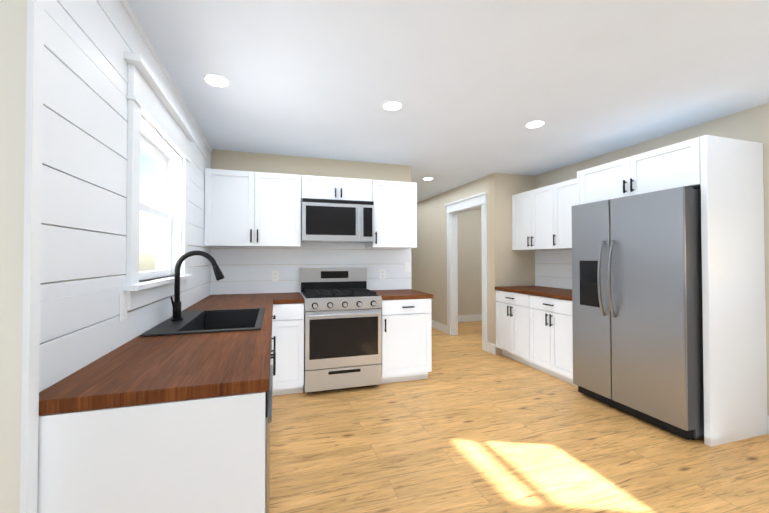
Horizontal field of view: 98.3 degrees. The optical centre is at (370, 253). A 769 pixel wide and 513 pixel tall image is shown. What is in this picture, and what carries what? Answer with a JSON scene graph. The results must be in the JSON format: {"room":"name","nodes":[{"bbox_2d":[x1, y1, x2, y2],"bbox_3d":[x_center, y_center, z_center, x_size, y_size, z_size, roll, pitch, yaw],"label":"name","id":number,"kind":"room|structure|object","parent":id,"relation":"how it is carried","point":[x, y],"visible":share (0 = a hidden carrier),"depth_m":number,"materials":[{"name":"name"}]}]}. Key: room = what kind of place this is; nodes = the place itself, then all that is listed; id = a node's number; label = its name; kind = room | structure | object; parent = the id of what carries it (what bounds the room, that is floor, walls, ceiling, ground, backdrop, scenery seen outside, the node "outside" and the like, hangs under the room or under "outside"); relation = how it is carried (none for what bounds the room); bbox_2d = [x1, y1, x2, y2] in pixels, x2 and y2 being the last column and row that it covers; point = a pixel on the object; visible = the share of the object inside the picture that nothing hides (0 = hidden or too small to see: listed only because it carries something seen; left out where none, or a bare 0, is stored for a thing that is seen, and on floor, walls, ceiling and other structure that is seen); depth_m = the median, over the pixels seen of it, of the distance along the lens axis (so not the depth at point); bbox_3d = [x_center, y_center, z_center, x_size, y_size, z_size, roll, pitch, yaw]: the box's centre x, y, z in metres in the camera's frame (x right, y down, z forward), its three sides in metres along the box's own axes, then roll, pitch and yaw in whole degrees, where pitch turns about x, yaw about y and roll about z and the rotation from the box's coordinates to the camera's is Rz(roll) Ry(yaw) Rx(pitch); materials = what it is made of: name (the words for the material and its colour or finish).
{"room":"kitchen","nodes":[
{"label":"kitchen","id":0,"kind":"room"},
{"bbox_2d":[0,0,26,512],"bbox_3d":[-2.255,0.082,0.481,2.825,2.440,0.032,0,-1,-16],"label":"wall","id":1,"kind":"structure","parent":0,"point":[13,33],"depth_m":0.85,"materials":[{"name":"paint"}]},
{"bbox_2d":[20,0,44,512],"bbox_3d":[-0.890,0.088,0.874,0.015,2.440,0.039,0,-1,-16],"label":"trim","id":2,"kind":"structure","parent":1,"relation":"attached to","point":[31,270],"depth_m":0.86,"materials":[{"name":"white paint"}]},
{"bbox_2d":[39,0,210,391],"bbox_3d":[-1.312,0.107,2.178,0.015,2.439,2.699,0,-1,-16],"label":"wall","id":3,"kind":"structure","parent":0,"point":[88,44],"depth_m":1.22,"materials":[{"name":"white paint"}]},
{"bbox_2d":[119,294,127,321],"bbox_3d":[-1.100,0.241,1.482,0.008,0.116,0.072,0,-1,-16],"label":"electrical outlet","id":4,"kind":"object","parent":3,"relation":"attached to","point":[123,312],"visible":1,"depth_m":1.47,"materials":[{"name":"white plastic"}]},
{"bbox_2d":[123,52,195,310],"bbox_3d":[-1.287,-0.311,1.998,0.200,1.160,1.110,0,-1,-16],"label":"window","id":5,"kind":"structure","parent":3,"relation":"in","point":[162,214],"depth_m":1.93,"materials":[{"name":"white paint"}]},
{"bbox_2d":[119,0,211,151],"bbox_3d":[-1.299,-1.096,2.199,0.012,0.034,2.699,0,-1,-16],"label":"trim","id":6,"kind":"structure","parent":3,"relation":"attached to","point":[134,20],"depth_m":1.89,"materials":[{"name":"white paint"}]},
{"bbox_2d":[210,149,534,354],"bbox_3d":[1.174,0.138,4.375,6.310,2.440,0.120,0,-1,-16],"label":"wall","id":7,"kind":"structure","parent":0,"point":[509,266],"depth_m":4.46,"materials":[{"name":"beige paint"}]},
{"bbox_2d":[204,168,303,247],"bbox_3d":[-1.197,-0.436,3.454,0.903,0.740,0.349,0,-1,-16],"label":"upper cabinet","id":8,"kind":"object","parent":7,"relation":"attached to","point":[250,209],"depth_m":3.28,"materials":[{"name":"white paint"}]},
{"bbox_2d":[210,242,410,364],"bbox_3d":[-0.590,0.566,3.791,2.270,1.566,0.015,0,-1,-16],"label":"wall","id":9,"kind":"structure","parent":7,"relation":"attached to","point":[247,271],"depth_m":3.71,"materials":[{"name":"white paint"}]},
{"bbox_2d":[272,270,278,280],"bbox_3d":[-1.048,0.247,3.651,0.072,0.116,0.008,0,-1,-16],"label":"electrical outlet","id":10,"kind":"object","parent":9,"relation":"attached to","point":[275,275],"visible":1,"depth_m":3.65,"materials":[{"name":"white plastic"}]},
{"bbox_2d":[380,269,385,278],"bbox_3d":[0.144,0.252,3.994,0.072,0.116,0.008,0,-1,-16],"label":"electrical outlet","id":11,"kind":"object","parent":9,"relation":"attached to","point":[382,273],"visible":1,"depth_m":3.99,"materials":[{"name":"white plastic"}]},
{"bbox_2d":[405,262,410,271],"bbox_3d":[0.457,0.173,4.085,0.072,0.116,0.010,0,-1,-16],"label":"light switch","id":12,"kind":"object","parent":9,"relation":"attached to","point":[407,266],"visible":1,"depth_m":4.08,"materials":[{"name":"white plastic"}]},
{"bbox_2d":[304,175,343,199],"bbox_3d":[-0.552,-0.680,3.643,0.433,0.245,0.349,0,-1,-16],"label":"upper cabinet","id":13,"kind":"object","parent":7,"relation":"attached to","point":[315,187],"depth_m":3.48,"materials":[{"name":"white paint"}]},
{"bbox_2d":[301,198,373,242],"bbox_3d":[-0.376,-0.338,3.622,0.754,0.430,0.445,0,-1,-16],"label":"microwave","id":14,"kind":"object","parent":13,"relation":"attached to","point":[334,221],"visible":0.98,"depth_m":3.45,"materials":[{"name":"silver metal"}]},
{"bbox_2d":[344,178,375,203],"bbox_3d":[-0.235,-0.679,3.734,0.432,0.245,0.349,0,-1,-16],"label":"upper cabinet","id":15,"kind":"object","parent":7,"relation":"attached to","point":[355,189],"depth_m":3.59,"materials":[{"name":"white paint"}]},
{"bbox_2d":[365,180,416,247],"bbox_3d":[0.227,-0.430,3.863,0.523,0.740,0.349,0,-1,-16],"label":"upper cabinet","id":16,"kind":"object","parent":7,"relation":"attached to","point":[395,208],"depth_m":3.71,"materials":[{"name":"white paint"}]},
{"bbox_2d":[127,0,768,202],"bbox_3d":[0.328,-1.158,2.579,8.940,0.100,9.640,0,-1,-16],"label":"ceiling","id":17,"kind":"structure","parent":0,"point":[474,87],"depth_m":2.08,"materials":[{"name":"white paint"}]},
{"bbox_2d":[202,73,230,87],"bbox_3d":[-0.994,-1.111,2.146,0.170,0.006,0.170,0,-1,-16],"label":"recessed light","id":18,"kind":"object","parent":17,"relation":"in","point":[216,80],"visible":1,"depth_m":2.14,"materials":[{"name":"white paint"}]},
{"bbox_2d":[381,100,403,110],"bbox_3d":[0.164,-1.106,2.500,0.170,0.006,0.170,0,-1,-16],"label":"recessed light","id":19,"kind":"object","parent":17,"relation":"in","point":[393,105],"visible":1,"depth_m":2.49,"materials":[{"name":"white paint"}]},
{"bbox_2d":[524,120,545,127],"bbox_3d":[1.406,-1.101,2.847,0.170,0.006,0.170,0,-1,-16],"label":"recessed light","id":20,"kind":"object","parent":17,"relation":"in","point":[536,124],"visible":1,"depth_m":2.84,"materials":[{"name":"white paint"}]},
{"bbox_2d":[411,175,489,341],"bbox_3d":[1.258,0.162,6.090,0.120,2.440,3.130,0,-1,-16],"label":"wall","id":21,"kind":"structure","parent":0,"point":[429,264],"depth_m":6.04,"materials":[{"name":"beige paint"}]},
{"bbox_2d":[431,320,446,333],"bbox_3d":[1.037,1.322,6.603,0.014,0.135,1.990,0,-1,-16],"label":"baseboard","id":22,"kind":"structure","parent":21,"relation":"attached to","point":[434,324],"depth_m":5.92,"materials":[{"name":"white paint"}]},
{"bbox_2d":[445,192,487,350],"bbox_3d":[1.503,0.264,5.155,0.165,2.210,1.140,0,-1,-16],"label":"door frame","id":23,"kind":"structure","parent":21,"relation":"attached to","point":[471,203],"depth_m":5.55,"materials":[{"name":"white paint"}]},
{"bbox_2d":[457,209,481,314],"bbox_3d":[2.333,0.174,6.946,2.420,2.440,0.120,0,-1,-16],"label":"wall","id":24,"kind":"structure","parent":0,"point":[469,262],"depth_m":6.80,"materials":[{"name":"beige paint"}]},
{"bbox_2d":[458,314,481,321],"bbox_3d":[2.351,1.326,6.865,2.420,0.135,0.014,0,-1,-16],"label":"baseboard","id":25,"kind":"structure","parent":24,"relation":"attached to","point":[461,318],"depth_m":6.76,"materials":[{"name":"white paint"}]},
{"bbox_2d":[269,321,768,512],"bbox_3d":[0.328,1.381,2.543,8.940,0.100,9.640,0,-1,-16],"label":"floor","id":26,"kind":"structure","parent":0,"point":[469,425],"depth_m":2.21,"materials":[{"name":"brown wood"}]},
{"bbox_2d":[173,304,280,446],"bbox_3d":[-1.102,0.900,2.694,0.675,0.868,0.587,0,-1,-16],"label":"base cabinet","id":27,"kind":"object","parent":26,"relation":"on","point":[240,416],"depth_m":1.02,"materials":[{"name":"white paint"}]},
{"bbox_2d":[39,293,274,415],"bbox_3d":[-0.997,0.437,2.265,0.636,0.040,2.693,0,-1,-16],"label":"countertop","id":28,"kind":"structure","parent":27,"relation":"on","point":[138,370],"depth_m":1.15,"materials":[{"name":"brown wood"}]},
{"bbox_2d":[140,308,264,336],"bbox_3d":[-0.960,0.565,2.059,0.560,0.320,0.770,0,-1,-16],"label":"sink","id":29,"kind":"object","parent":28,"relation":"in","point":[216,321],"visible":0.48,"depth_m":2.28,"materials":[{"name":"black"}]},
{"bbox_2d":[170,250,223,320],"bbox_3d":[-1.048,0.193,2.013,0.293,0.420,0.110,0,-1,-16],"label":"faucet","id":30,"kind":"object","parent":29,"relation":"on","point":[176,302],"visible":1,"depth_m":2.00,"materials":[{"name":"black metal"}]},
{"bbox_2d":[265,365,272,512],"bbox_3d":[-0.716,0.881,1.292,0.639,0.866,0.636,0,-1,-16],"label":"dishwasher","id":31,"kind":"object","parent":26,"relation":"on","point":[268,407],"visible":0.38,"depth_m":1.14,"materials":[{"name":"grey"}]},
{"bbox_2d":[281,303,303,394],"bbox_3d":[-0.856,0.909,3.355,0.315,0.868,0.661,0,-1,-16],"label":"base cabinet","id":32,"kind":"object","parent":26,"relation":"on","point":[292,315],"depth_m":3.10,"materials":[{"name":"white paint"}]},
{"bbox_2d":[275,292,303,303],"bbox_3d":[-0.828,0.453,3.375,0.257,0.040,0.653,0,-1,-16],"label":"countertop","id":33,"kind":"structure","parent":32,"relation":"on","point":[293,297],"depth_m":3.15,"materials":[{"name":"brown wood"}]},
{"bbox_2d":[300,267,381,393],"bbox_3d":[-0.330,0.752,3.483,0.754,1.185,0.708,0,-1,-16],"label":"range","id":34,"kind":"object","parent":26,"relation":"on","point":[342,328],"visible":0.98,"depth_m":3.23,"materials":[{"name":"silver metal"}]},
{"bbox_2d":[381,298,431,383],"bbox_3d":[0.294,0.914,3.687,0.547,0.868,0.660,0,-1,-16],"label":"base cabinet","id":35,"kind":"object","parent":26,"relation":"on","point":[406,342],"visible":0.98,"depth_m":3.42,"materials":[{"name":"white paint"}]},
{"bbox_2d":[372,289,433,299],"bbox_3d":[0.300,0.458,3.715,0.573,0.040,0.623,0,-1,-16],"label":"countertop","id":36,"kind":"structure","parent":35,"relation":"on","point":[398,294],"depth_m":3.49,"materials":[{"name":"brown wood"}]},
{"bbox_2d":[496,290,577,386],"bbox_3d":[2.128,0.917,3.937,0.678,0.868,1.222,0,-1,-16],"label":"base cabinet","id":37,"kind":"object","parent":26,"relation":"on","point":[534,331],"visible":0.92,"depth_m":3.75,"materials":[{"name":"white paint"}]},
{"bbox_2d":[495,286,571,300],"bbox_3d":[2.138,0.462,3.946,0.658,0.040,1.223,0,-1,-16],"label":"countertop","id":38,"kind":"structure","parent":37,"relation":"on","point":[556,293],"depth_m":3.92,"materials":[{"name":"brown wood"}]},
{"bbox_2d":[571,187,703,439],"bbox_3d":[2.372,0.438,2.839,0.816,1.795,0.917,0,-1,-16],"label":"refrigerator","id":39,"kind":"object","parent":26,"relation":"on","point":[637,320],"visible":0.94,"depth_m":2.57,"materials":[{"name":"grey metal"}]},
{"bbox_2d":[577,135,767,446],"bbox_3d":[2.467,0.261,2.867,0.652,2.150,1.030,0,-1,-16],"label":"enclosure","id":40,"kind":"object","parent":26,"relation":"on","point":[724,175],"visible":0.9,"depth_m":2.38,"materials":[{"name":"white paint"}]},
{"bbox_2d":[535,103,768,415],"bbox_3d":[3.209,0.099,1.699,0.120,2.440,6.150,0,-1,-16],"label":"wall","id":41,"kind":"structure","parent":0,"point":[751,124],"depth_m":2.68,"materials":[{"name":"beige paint"}]},
{"bbox_2d":[512,178,576,249],"bbox_3d":[2.264,-0.423,3.995,0.424,0.750,1.222,0,-1,-16],"label":"upper cabinet","id":42,"kind":"object","parent":41,"relation":"attached to","point":[541,218],"visible":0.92,"depth_m":4.00,"materials":[{"name":"white paint"}]},
{"bbox_2d":[535,249,571,288],"bbox_3d":[2.463,0.221,4.044,0.015,0.868,1.228,0,-1,-16],"label":"wall","id":43,"kind":"structure","parent":41,"relation":"attached to","point":[561,260],"depth_m":4.31,"materials":[{"name":"white paint"}]},
{"bbox_2d":[767,416,768,433],"bbox_3d":[3.458,1.236,0.578,0.014,0.135,3.888,0,-1,-16],"label":"baseboard","id":44,"kind":"structure","parent":41,"relation":"attached to","point":[767,416],"depth_m":2.44,"materials":[{"name":"white paint"}]}
]}

